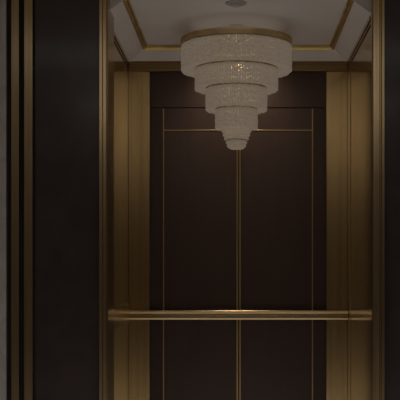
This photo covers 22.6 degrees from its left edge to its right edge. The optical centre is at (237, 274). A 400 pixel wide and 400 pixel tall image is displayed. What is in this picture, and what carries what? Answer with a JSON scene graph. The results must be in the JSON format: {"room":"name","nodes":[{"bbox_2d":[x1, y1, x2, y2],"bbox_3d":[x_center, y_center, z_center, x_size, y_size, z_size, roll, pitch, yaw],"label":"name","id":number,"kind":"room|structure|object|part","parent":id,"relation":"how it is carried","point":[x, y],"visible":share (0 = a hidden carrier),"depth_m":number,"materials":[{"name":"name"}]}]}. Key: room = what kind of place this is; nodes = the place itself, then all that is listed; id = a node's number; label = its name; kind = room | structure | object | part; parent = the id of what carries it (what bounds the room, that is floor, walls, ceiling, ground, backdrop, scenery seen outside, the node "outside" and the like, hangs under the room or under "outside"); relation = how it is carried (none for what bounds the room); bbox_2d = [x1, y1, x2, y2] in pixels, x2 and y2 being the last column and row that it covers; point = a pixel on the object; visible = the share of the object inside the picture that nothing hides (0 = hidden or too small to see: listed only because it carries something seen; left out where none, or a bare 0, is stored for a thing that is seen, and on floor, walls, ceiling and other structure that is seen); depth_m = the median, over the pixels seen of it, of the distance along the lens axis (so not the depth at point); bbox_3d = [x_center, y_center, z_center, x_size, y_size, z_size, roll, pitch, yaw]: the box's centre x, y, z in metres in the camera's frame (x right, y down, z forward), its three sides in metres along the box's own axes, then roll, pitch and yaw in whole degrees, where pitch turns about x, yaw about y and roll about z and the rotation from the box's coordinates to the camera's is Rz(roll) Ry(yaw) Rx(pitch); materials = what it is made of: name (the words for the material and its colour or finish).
{"room":"elevator interior","nodes":[
{"label":"elevator interior","id":0,"kind":"room"},
{"bbox_2d":[0,0,6,399],"bbox_3d":[-2.021,-0.680,6.255,1.159,3.800,0.090,0,0,0],"label":"wall","id":1,"kind":"structure","parent":0,"point":[3,3],"depth_m":6.21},
{"bbox_2d":[7,0,10,399],"bbox_3d":[-1.424,-0.680,6.270,0.034,3.800,0.060,0,0,0],"label":"trim","id":2,"kind":"structure","parent":1,"relation":"attached to","point":[8,1],"depth_m":6.24,"materials":[{"name":"black metal"}]},
{"bbox_2d":[11,0,19,399],"bbox_3d":[-1.383,-0.680,6.250,0.049,3.800,0.100,0,0,0],"label":"trim","id":3,"kind":"structure","parent":1,"relation":"attached to","point":[15,4],"depth_m":6.20,"materials":[{"name":"gold metal"}]},
{"bbox_2d":[35,0,98,399],"bbox_3d":[-1.062,-0.365,6.265,0.400,3.170,0.070,0,0,0],"label":"wall","id":4,"kind":"structure","parent":0,"point":[66,31],"depth_m":6.23,"materials":[{"name":"black paint"}]},
{"bbox_2d":[20,0,23,399],"bbox_3d":[-1.343,-0.680,6.270,0.031,3.800,0.060,0,0,0],"label":"trim","id":5,"kind":"structure","parent":4,"relation":"attached to","point":[21,1],"depth_m":6.24,"materials":[{"name":"black"}]},
{"bbox_2d":[24,0,33,399],"bbox_3d":[-1.300,-0.680,6.250,0.053,3.800,0.100,0,0,0],"label":"trim","id":6,"kind":"structure","parent":4,"relation":"attached to","point":[28,4],"depth_m":6.20,"materials":[{"name":"gold metal"}]},
{"bbox_2d":[34,0,34,399],"bbox_3d":[-1.268,-0.680,6.268,0.012,3.800,0.065,0,0,0],"label":"trim","id":7,"kind":"structure","parent":4,"relation":"attached to","point":[34,0],"depth_m":6.24,"materials":[{"name":"black"}]},
{"bbox_2d":[99,0,108,399],"bbox_3d":[-0.834,-0.305,6.225,0.056,3.050,0.070,0,0,0],"label":"trim","id":8,"kind":"structure","parent":4,"relation":"attached to","point":[103,4],"depth_m":6.20,"materials":[{"name":"gold metal"}]},
{"bbox_2d":[114,32,129,399],"bbox_3d":[-0.868,-0.215,7.026,0.064,2.870,1.444,0,0,0],"label":"wall","id":9,"kind":"structure","parent":0,"point":[121,61],"depth_m":7.23,"materials":[{"name":"gold metal"}]},
{"bbox_2d":[109,0,113,399],"bbox_3d":[-0.828,-0.280,6.382,0.044,3.000,0.236,0,0,0],"label":"door","id":10,"kind":"structure","parent":9,"relation":"in","point":[111,18],"depth_m":6.37,"materials":[{"name":"gold metal"}]},
{"bbox_2d":[114,303,128,328],"bbox_3d":[-0.845,0.292,7.123,0.010,0.152,1.226,0,0,0],"label":"bumper plate","id":11,"kind":"object","parent":9,"relation":"attached to","point":[121,312],"visible":0.56,"depth_m":7.21,"materials":[{"name":"gold metal"}]},
{"bbox_3d":[-0.843,-1.624,7.123,0.014,0.048,1.226,0,0,0],"label":"crown moulding","id":12,"kind":"part","parent":9,"relation":"part of","materials":[{"name":"white paint"}]},
{"bbox_2d":[128,61,347,399],"bbox_3d":[0.000,-0.305,7.779,1.800,3.050,0.082,0,0,0],"label":"wall","id":13,"kind":"structure","parent":0,"point":[262,225],"depth_m":7.76,"materials":[{"name":"brown wood"}]},
{"bbox_3d":[-0.289,-1.210,7.766,0.570,0.163,0.013,0,0,0],"label":"transom panel","id":14,"kind":"part","parent":13,"relation":"part of","materials":[{"name":"brown wood"}]},
{"bbox_3d":[-0.293,0.051,7.766,0.555,2.337,0.013,0,0,0],"label":"door panel","id":15,"kind":"part","parent":13,"relation":"part of","materials":[{"name":"brown wood"}]},
{"bbox_3d":[0.000,-1.438,7.764,1.364,0.275,0.016,0,0,0],"label":"header panel","id":16,"kind":"part","parent":13,"relation":"part of","materials":[{"name":"brown wood"}]},
{"bbox_2d":[129,310,347,319],"bbox_3d":[0.000,0.309,7.720,1.692,0.074,0.090,0,0,0],"label":"handrail","id":17,"kind":"object","parent":13,"relation":"attached to","point":[133,314],"visible":0.96,"depth_m":7.68,"materials":[{"name":"gold metal"}]},
{"bbox_3d":[0.299,0.051,7.766,0.543,2.337,0.013,0,0,0],"label":"door panel","id":18,"kind":"part","parent":13,"relation":"part of","materials":[{"name":"brown wood"}]},
{"bbox_3d":[0.289,-1.210,7.766,0.570,0.163,0.013,0,0,0],"label":"transom panel","id":19,"kind":"part","parent":13,"relation":"part of","materials":[{"name":"brown wood"}]},
{"bbox_2d":[110,0,370,60],"bbox_3d":[0.000,-1.725,7.032,1.700,0.150,1.456,0,0,0],"label":"ceiling","id":20,"kind":"structure","parent":0,"point":[146,30],"depth_m":6.88,"materials":[{"name":"paint"}]},
{"bbox_2d":[180,24,291,149],"bbox_3d":[-0.011,-1.315,7.020,0.786,0.870,0.786,0,0,0],"label":"chandelier","id":21,"kind":"object","parent":20,"relation":"hanging from","point":[211,56],"visible":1,"depth_m":6.81,"materials":[{"name":"glass"}]},
{"bbox_3d":[-0.011,-1.626,7.020,0.736,0.016,0.736,0,0,0],"label":"spoke frame","id":22,"kind":"part","parent":21,"relation":"part of","materials":[{"name":"glass"}]},
{"bbox_2d":[225,0,246,7],"bbox_3d":[-0.012,-1.738,6.430,0.140,0.027,0.140,0,0,0],"label":"ceiling fitting","id":23,"kind":"object","parent":20,"relation":"attached to","point":[233,3],"visible":1,"depth_m":6.40,"materials":[{"name":"grey plastic"}]},
{"bbox_2d":[346,15,370,399],"bbox_3d":[0.868,-0.215,7.026,0.064,2.870,1.444,0,0,0],"label":"wall","id":24,"kind":"structure","parent":0,"point":[358,63],"depth_m":6.94,"materials":[{"name":"gold metal"}]},
{"bbox_3d":[0.843,-1.624,7.043,0.014,0.048,1.386,0,0,0],"label":"crown moulding","id":25,"kind":"part","parent":24,"relation":"part of","materials":[{"name":"white paint"}]},
{"bbox_2d":[385,0,399,399],"bbox_3d":[1.108,-0.365,6.265,0.400,3.170,0.070,0,0,0],"label":"wall","id":26,"kind":"structure","parent":0,"point":[392,7],"depth_m":6.23,"materials":[{"name":"black paint"}]},
{"bbox_2d":[371,0,384,399],"bbox_3d":[0.870,-0.305,6.223,0.077,3.050,0.074,0,0,0],"label":"trim","id":27,"kind":"structure","parent":26,"relation":"attached to","point":[377,6],"depth_m":6.20,"materials":[{"name":"gold metal"}]}
]}

